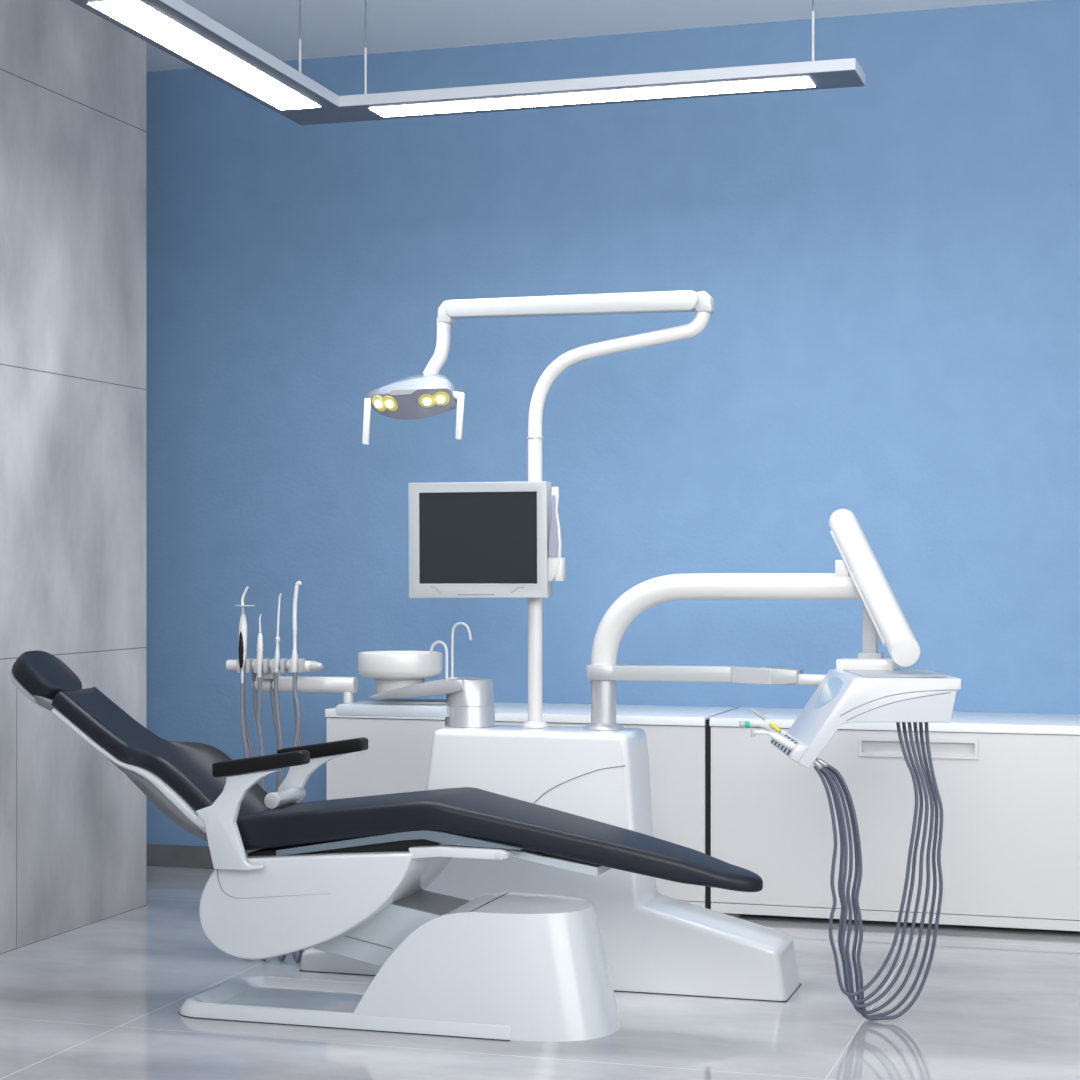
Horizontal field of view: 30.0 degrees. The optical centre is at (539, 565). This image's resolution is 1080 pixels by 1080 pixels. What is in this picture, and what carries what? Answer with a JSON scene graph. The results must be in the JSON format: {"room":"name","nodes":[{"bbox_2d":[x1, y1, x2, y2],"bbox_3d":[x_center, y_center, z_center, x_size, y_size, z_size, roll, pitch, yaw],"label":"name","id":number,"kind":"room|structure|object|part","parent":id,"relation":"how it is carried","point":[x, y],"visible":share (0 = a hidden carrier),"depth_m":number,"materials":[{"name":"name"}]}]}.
{"room":"dental clinic","nodes":[
{"label":"dental clinic","id":0,"kind":"room"},
{"bbox_2d":[0,0,145,953],"bbox_3d":[-2.862,-0.423,3.720,0.250,3.447,8.440,0,0,17],"label":"wall","id":1,"kind":"structure","parent":0,"point":[73,81],"depth_m":7.15,"materials":[{"name":"concrete"}]},
{"bbox_2d":[0,866,1079,1079],"bbox_3d":[-0.010,1.350,3.386,8.400,0.100,9.470,0,0,17],"label":"floor","id":2,"kind":"structure","parent":0,"point":[103,999],"depth_m":5.74,"materials":[{"name":"tile"}]},
{"bbox_2d":[10,650,762,1041],"bbox_3d":[-0.498,0.780,5.838,2.308,1.041,0.498,0,0,17],"label":"dental chair","id":3,"kind":"object","parent":2,"relation":"on","point":[346,877],"visible":1,"depth_m":5.66,"materials":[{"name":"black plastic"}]},
{"bbox_3d":[-1.528,0.370,6.161,0.150,0.131,0.212,0,0,17],"label":"headrest plate","id":4,"kind":"part","parent":3,"relation":"part of","materials":[{"name":"grey plastic"}]},
{"bbox_2d":[12,650,81,699],"bbox_3d":[-1.505,0.341,6.154,0.179,0.164,0.216,0,0,17],"label":"cushion","id":5,"kind":"object","parent":3,"relation":"on","point":[38,675],"depth_m":6.09,"materials":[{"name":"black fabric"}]},
{"bbox_3d":[-1.079,0.691,6.024,0.355,0.248,0.360,0,0,17],"label":"backrest","id":6,"kind":"part","parent":3,"relation":"part of","materials":[{"name":"grey plastic"}]},
{"bbox_2d":[52,687,269,819],"bbox_3d":[-1.138,0.593,6.042,0.617,0.441,0.380,0,0,17],"label":"backrest cushion","id":7,"kind":"object","parent":3,"relation":"on","point":[177,777],"depth_m":6.01,"materials":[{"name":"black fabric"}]},
{"bbox_3d":[-0.511,0.801,5.853,0.585,0.093,0.325,0,0,17],"label":"under seat frame","id":8,"kind":"part","parent":3,"relation":"part of","materials":[{"name":"black"}]},
{"bbox_3d":[-0.515,1.278,5.867,1.033,0.043,0.430,0,0,17],"label":"plate","id":9,"kind":"part","parent":3,"relation":"part of","materials":[{"name":"white plastic"}]},
{"bbox_3d":[-0.382,1.052,5.842,0.494,0.191,0.250,0,0,17],"label":"lift arm","id":10,"kind":"part","parent":3,"relation":"part of","materials":[{"name":"grey plastic"}]},
{"bbox_3d":[-0.278,0.981,5.811,0.277,0.055,0.248,0,0,17],"label":"arm","id":11,"kind":"part","parent":3,"relation":"part of","materials":[{"name":"grey plastic"}]},
{"bbox_2d":[237,787,762,891],"bbox_3d":[-0.104,0.771,5.726,1.489,0.237,0.392,0,0,17],"label":"seat cushion","id":12,"kind":"object","parent":3,"relation":"on","point":[395,842],"depth_m":5.63,"materials":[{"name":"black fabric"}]},
{"bbox_2d":[325,702,735,907],"bbox_3d":[-0.032,0.930,7.935,1.516,0.740,0.581,0,0,17],"label":"base cabinet","id":13,"kind":"object","parent":2,"relation":"on","point":[396,759],"visible":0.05,"depth_m":7.67,"materials":[{"name":"white laminate"}]},
{"bbox_2d":[325,702,735,725],"bbox_3d":[-0.032,0.576,7.935,1.516,0.031,0.580,0,0,17],"label":"countertop","id":14,"kind":"structure","parent":13,"relation":"on","point":[504,711],"depth_m":7.70,"materials":[{"name":"white"}]},
{"bbox_3d":[-0.110,1.261,7.673,1.511,0.036,0.020,0,0,17],"label":"plinth panel","id":15,"kind":"part","parent":13,"relation":"part of","materials":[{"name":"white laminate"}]},
{"bbox_2d":[299,725,800,1001],"bbox_3d":[0.019,0.907,6.356,1.576,0.787,0.267,0,0,17],"label":"dental unit base","id":16,"kind":"object","parent":2,"relation":"on","point":[653,942],"visible":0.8,"depth_m":6.18,"materials":[{"name":"white plastic"}]},
{"bbox_2d":[226,659,448,716],"bbox_3d":[-0.643,0.392,6.603,0.780,0.181,0.207,0,0,17],"label":"holder","id":17,"kind":"object","parent":16,"relation":"attached to","point":[397,707],"visible":0.97,"depth_m":6.57,"materials":[{"name":"grey plastic"}]},
{"bbox_2d":[234,586,254,853],"bbox_3d":[-0.966,0.682,6.628,0.068,1.232,0.112,0,0,8],"label":"light","id":18,"kind":"object","parent":17,"relation":"on","point":[247,743],"visible":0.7,"depth_m":6.60,"materials":[{"name":"white paint"}]},
{"bbox_2d":[252,614,266,959],"bbox_3d":[-0.919,0.727,6.631,0.043,1.142,0.103,0,0,-19],"label":"scaler handpiece","id":19,"kind":"object","parent":17,"relation":"on","point":[257,707],"visible":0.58,"depth_m":6.58,"materials":[{"name":"white paint"}]},
{"bbox_3d":[-0.888,0.328,6.619,0.301,0.038,0.037,0,0,17],"label":"rail","id":20,"kind":"part","parent":17,"relation":"part of","materials":[{"name":"white paint"}]},
{"bbox_2d":[270,593,285,960],"bbox_3d":[-0.860,0.694,6.612,0.043,1.209,0.102,0,0,-19],"label":"saliva ejector","id":21,"kind":"object","parent":17,"relation":"on","point":[274,697],"visible":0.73,"depth_m":6.57,"materials":[{"name":"white paint"}]},
{"bbox_2d":[291,581,302,961],"bbox_3d":[-0.796,0.674,6.586,0.039,1.249,0.093,0,0,-11],"label":"saliva ejector","id":22,"kind":"object","parent":17,"relation":"on","point":[297,737],"visible":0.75,"depth_m":6.55,"materials":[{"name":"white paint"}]},
{"bbox_3d":[-0.775,0.391,6.637,0.363,0.055,0.052,0,0,17],"label":"arm","id":23,"kind":"part","parent":17,"relation":"part of","materials":[{"name":"white paint"}]},
{"bbox_3d":[-0.628,0.433,6.592,0.033,0.054,0.033,0,0,17],"label":"post","id":24,"kind":"part","parent":17,"relation":"part of","materials":[{"name":"white paint"}]},
{"bbox_3d":[-0.454,0.464,6.539,0.380,0.038,0.180,0,0,17],"label":"mounting plate","id":25,"kind":"part","parent":17,"relation":"part of","materials":[{"name":"grey plastic"}]},
{"bbox_3d":[-0.421,0.444,6.576,0.289,0.014,0.130,0,0,17],"label":"mounting plate","id":26,"kind":"part","parent":17,"relation":"part of","materials":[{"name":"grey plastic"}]},
{"bbox_2d":[358,622,494,727],"bbox_3d":[-0.366,0.346,6.512,0.459,0.332,0.275,0,0,17],"label":"spittoon","id":27,"kind":"object","parent":16,"relation":"on","point":[396,674],"visible":1,"depth_m":6.42,"materials":[{"name":"white ceramic"}]},
{"bbox_2d":[358,651,441,693],"bbox_3d":[-0.455,0.348,6.539,0.275,0.135,0.275,0,0,17],"label":"basin","id":28,"kind":"object","parent":27,"relation":"in","point":[393,672],"depth_m":6.43,"materials":[{"name":"white ceramic"}]},
{"bbox_3d":[-0.373,0.393,6.510,0.318,0.066,0.177,0,0,17],"label":"basin arm","id":29,"kind":"part","parent":27,"relation":"part of","materials":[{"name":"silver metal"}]},
{"bbox_3d":[-0.327,0.306,6.500,0.065,0.130,0.009,0,0,17],"label":"spout","id":30,"kind":"part","parent":27,"relation":"part of","materials":[{"name":"white paint"}]},
{"bbox_3d":[-0.253,0.276,6.488,0.070,0.191,0.008,0,0,17],"label":"spout","id":31,"kind":"part","parent":27,"relation":"part of","materials":[{"name":"white paint"}]},
{"bbox_2d":[522,598,547,727],"label":"pole","id":32,"kind":"object","parent":16,"relation":"on","point":[534,720],"depth_m":6.39,"materials":[{"name":"white metal"}]},
{"bbox_2d":[408,482,564,597],"bbox_3d":[-0.159,-0.081,6.411,0.510,0.368,0.132,0,0,17],"label":"monitor","id":33,"kind":"object","parent":32,"relation":"attached to","point":[467,539],"visible":0.95,"depth_m":6.35,"materials":[{"name":"grey plastic"}]},
{"bbox_2d":[549,487,561,578],"bbox_3d":[0.047,-0.103,6.293,0.040,0.289,0.020,0,0,17],"label":"camera","id":34,"kind":"object","parent":33,"relation":"attached to","point":[555,543],"visible":1,"depth_m":6.29,"materials":[{"name":"white paint"}]},
{"bbox_2d":[362,290,714,481],"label":"lamp","id":35,"kind":"object","parent":32,"relation":"attached to","point":[431,391],"depth_m":6.38,"materials":[{"name":"white paint"}]},
{"bbox_3d":[-0.561,-0.468,6.514,0.029,0.152,0.010,0,0,17],"label":"handle","id":36,"kind":"part","parent":35,"relation":"part of","materials":[{"name":"white paint"}]},
{"bbox_3d":[-0.523,-0.521,6.499,0.022,0.021,0.017,0,0,17],"label":"bulb","id":37,"kind":"part","parent":35,"relation":"part of","materials":[{"name":"beige glass"}]},
{"bbox_3d":[-0.485,-0.519,6.473,0.022,0.020,0.018,0,0,17],"label":"bulb","id":38,"kind":"part","parent":35,"relation":"part of","materials":[{"name":"beige glass"}]},
{"bbox_3d":[-0.424,-0.519,6.459,0.316,0.092,0.095,0,0,17],"label":"panel","id":39,"kind":"part","parent":35,"relation":"part of","materials":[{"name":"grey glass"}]},
{"bbox_3d":[-0.360,-0.522,6.421,0.022,0.017,0.020,0,0,17],"label":"bulb","id":40,"kind":"part","parent":35,"relation":"part of","materials":[{"name":"beige glass"}]},
{"bbox_3d":[-0.317,-0.529,6.415,0.022,0.018,0.019,0,0,17],"label":"bulb","id":41,"kind":"part","parent":35,"relation":"part of","materials":[{"name":"beige glass"}]},
{"bbox_3d":[-0.261,-0.480,6.422,0.042,0.156,0.010,0,0,17],"label":"handle","id":42,"kind":"part","parent":35,"relation":"part of","materials":[{"name":"white paint"}]},
{"bbox_3d":[0.098,-0.822,6.363,0.829,0.062,0.053,0,0,17],"label":"spring arm","id":43,"kind":"part","parent":35,"relation":"part of","materials":[{"name":"grey plastic"}]},
{"bbox_2d":[583,509,960,1020],"bbox_3d":[0.645,0.561,5.944,1.209,1.471,0.636,0,0,17],"label":"dental delivery unit","id":44,"kind":"object","parent":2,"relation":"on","point":[870,686],"visible":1,"depth_m":5.79,"materials":[{"name":"white plastic"}]},
{"bbox_3d":[0.414,0.333,6.242,0.378,0.048,0.060,0,0,17],"label":"flat arm","id":45,"kind":"part","parent":44,"relation":"part of","materials":[{"name":"grey plastic"}]},
{"bbox_3d":[0.574,0.170,6.224,0.864,0.298,0.083,0,0,17],"label":"bent arm","id":46,"kind":"part","parent":44,"relation":"part of","materials":[{"name":"white paint"}]},
{"bbox_2d":[740,721,788,739],"bbox_3d":[0.650,0.482,5.780,0.154,0.075,0.020,0,0,0],"label":"syringe","id":47,"kind":"object","parent":44,"relation":"on","point":[746,724],"visible":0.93,"depth_m":5.78,"materials":[{"name":"grey plastic"}]},
{"bbox_2d":[751,709,791,736],"bbox_3d":[0.688,0.472,5.898,0.139,0.108,0.018,0,0,-2],"label":"probe","id":48,"kind":"object","parent":44,"relation":"on","point":[758,714],"visible":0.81,"depth_m":5.89,"materials":[{"name":"white paint"}]},
{"bbox_2d":[751,729,795,749],"bbox_3d":[0.658,0.488,5.631,0.138,0.067,0.023,0,0,1],"label":"turbine handpiece","id":49,"kind":"object","parent":44,"relation":"on","point":[788,744],"visible":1,"depth_m":5.62,"materials":[{"name":"white paint"}]},
{"bbox_3d":[0.737,0.336,6.176,0.123,0.052,0.117,0,0,17],"label":"arm plate","id":50,"kind":"part","parent":44,"relation":"part of","materials":[{"name":"grey plastic"}]},
{"bbox_3d":[0.837,0.347,6.123,0.223,0.037,0.035,0,0,17],"label":"rod","id":51,"kind":"part","parent":44,"relation":"part of","materials":[{"name":"white paint"}]},
{"bbox_3d":[0.988,0.300,6.071,0.169,0.046,0.150,0,0,17],"label":"support plate","id":52,"kind":"part","parent":44,"relation":"part of","materials":[{"name":"white paint"}]},
{"bbox_3d":[0.999,0.163,6.097,0.042,0.211,0.045,0,0,17],"label":"post","id":53,"kind":"part","parent":44,"relation":"part of","materials":[{"name":"grey plastic"}]},
{"bbox_3d":[0.982,0.057,5.964,0.085,0.464,0.464,0,0,-18],"label":"balance arm","id":54,"kind":"part","parent":44,"relation":"part of","materials":[{"name":"white paint"}]},
{"bbox_2d":[845,669,946,676],"bbox_3d":[1.023,0.310,5.845,0.234,0.002,0.420,0,0,0],"label":"tray","id":55,"kind":"object","parent":44,"relation":"on","point":[848,672],"depth_m":5.80,"materials":[{"name":"grey plastic"}]},
{"bbox_2d":[706,707,1079,930],"bbox_3d":[1.427,0.930,7.489,1.532,0.740,0.581,0,0,17],"label":"base cabinet","id":56,"kind":"object","parent":2,"relation":"on","point":[1008,784],"visible":0.87,"depth_m":7.24,"materials":[{"name":"white laminate"}]},
{"bbox_3d":[0.701,0.923,7.707,0.016,0.710,0.549,0,0,17],"label":"panel","id":57,"kind":"part","parent":56,"relation":"part of","materials":[{"name":"black"}]},
{"bbox_2d":[709,707,1079,734],"bbox_3d":[1.435,0.576,7.487,1.516,0.031,0.580,0,0,17],"label":"countertop","id":58,"kind":"structure","parent":56,"relation":"on","point":[980,722],"depth_m":7.30,"materials":[{"name":"white"}]},
{"bbox_3d":[1.356,1.261,7.224,1.512,0.036,0.020,0,0,17],"label":"plinth panel","id":59,"kind":"part","parent":56,"relation":"part of","materials":[{"name":"white laminate"}]},
{"bbox_3d":[1.352,0.650,7.211,0.424,0.073,0.007,0,0,17],"label":"handle","id":60,"kind":"part","parent":56,"relation":"part of","materials":[{"name":"white plastic"}]},
{"bbox_2d":[146,0,1041,71],"bbox_3d":[-0.010,-2.197,3.386,8.400,0.100,9.470,0,0,17],"label":"ceiling","id":61,"kind":"structure","parent":0,"point":[329,28],"depth_m":7.90,"materials":[{"name":"paint"}]},
{"bbox_2d":[70,0,864,124],"bbox_3d":[-0.141,-1.797,5.572,1.851,0.700,1.635,0,0,17],"label":"pendant light","id":62,"kind":"object","parent":61,"relation":"hanging from","point":[178,29],"visible":1,"depth_m":6.06,"materials":[{"name":"silver metal"}]},
{"bbox_2d":[88,0,319,109],"bbox_3d":[-0.928,-1.449,5.769,0.135,0.004,1.253,0,0,16],"label":"diffuser","id":63,"kind":"object","parent":62,"relation":"attached to","point":[143,19],"depth_m":5.69,"materials":[{"name":"white plastic"}]},
{"bbox_2d":[369,77,814,116],"bbox_3d":[0.145,-1.449,6.227,1.395,0.004,0.125,0,0,17],"label":"diffuser","id":64,"kind":"object","parent":62,"relation":"attached to","point":[768,84],"depth_m":6.21,"materials":[{"name":"white plastic"}]},
{"bbox_2d":[146,0,1079,846],"bbox_3d":[1.360,-0.423,7.866,8.400,3.447,0.100,0,0,17],"label":"wall","id":65,"kind":"structure","parent":0,"point":[889,265],"depth_m":8.11,"materials":[{"name":"blue paint"}]},
{"bbox_2d":[146,844,257,868],"bbox_3d":[1.344,1.254,7.813,8.400,0.093,0.012,0,0,17],"label":"baseboard","id":66,"kind":"structure","parent":65,"relation":"attached to","point":[156,854],"depth_m":8.70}
]}

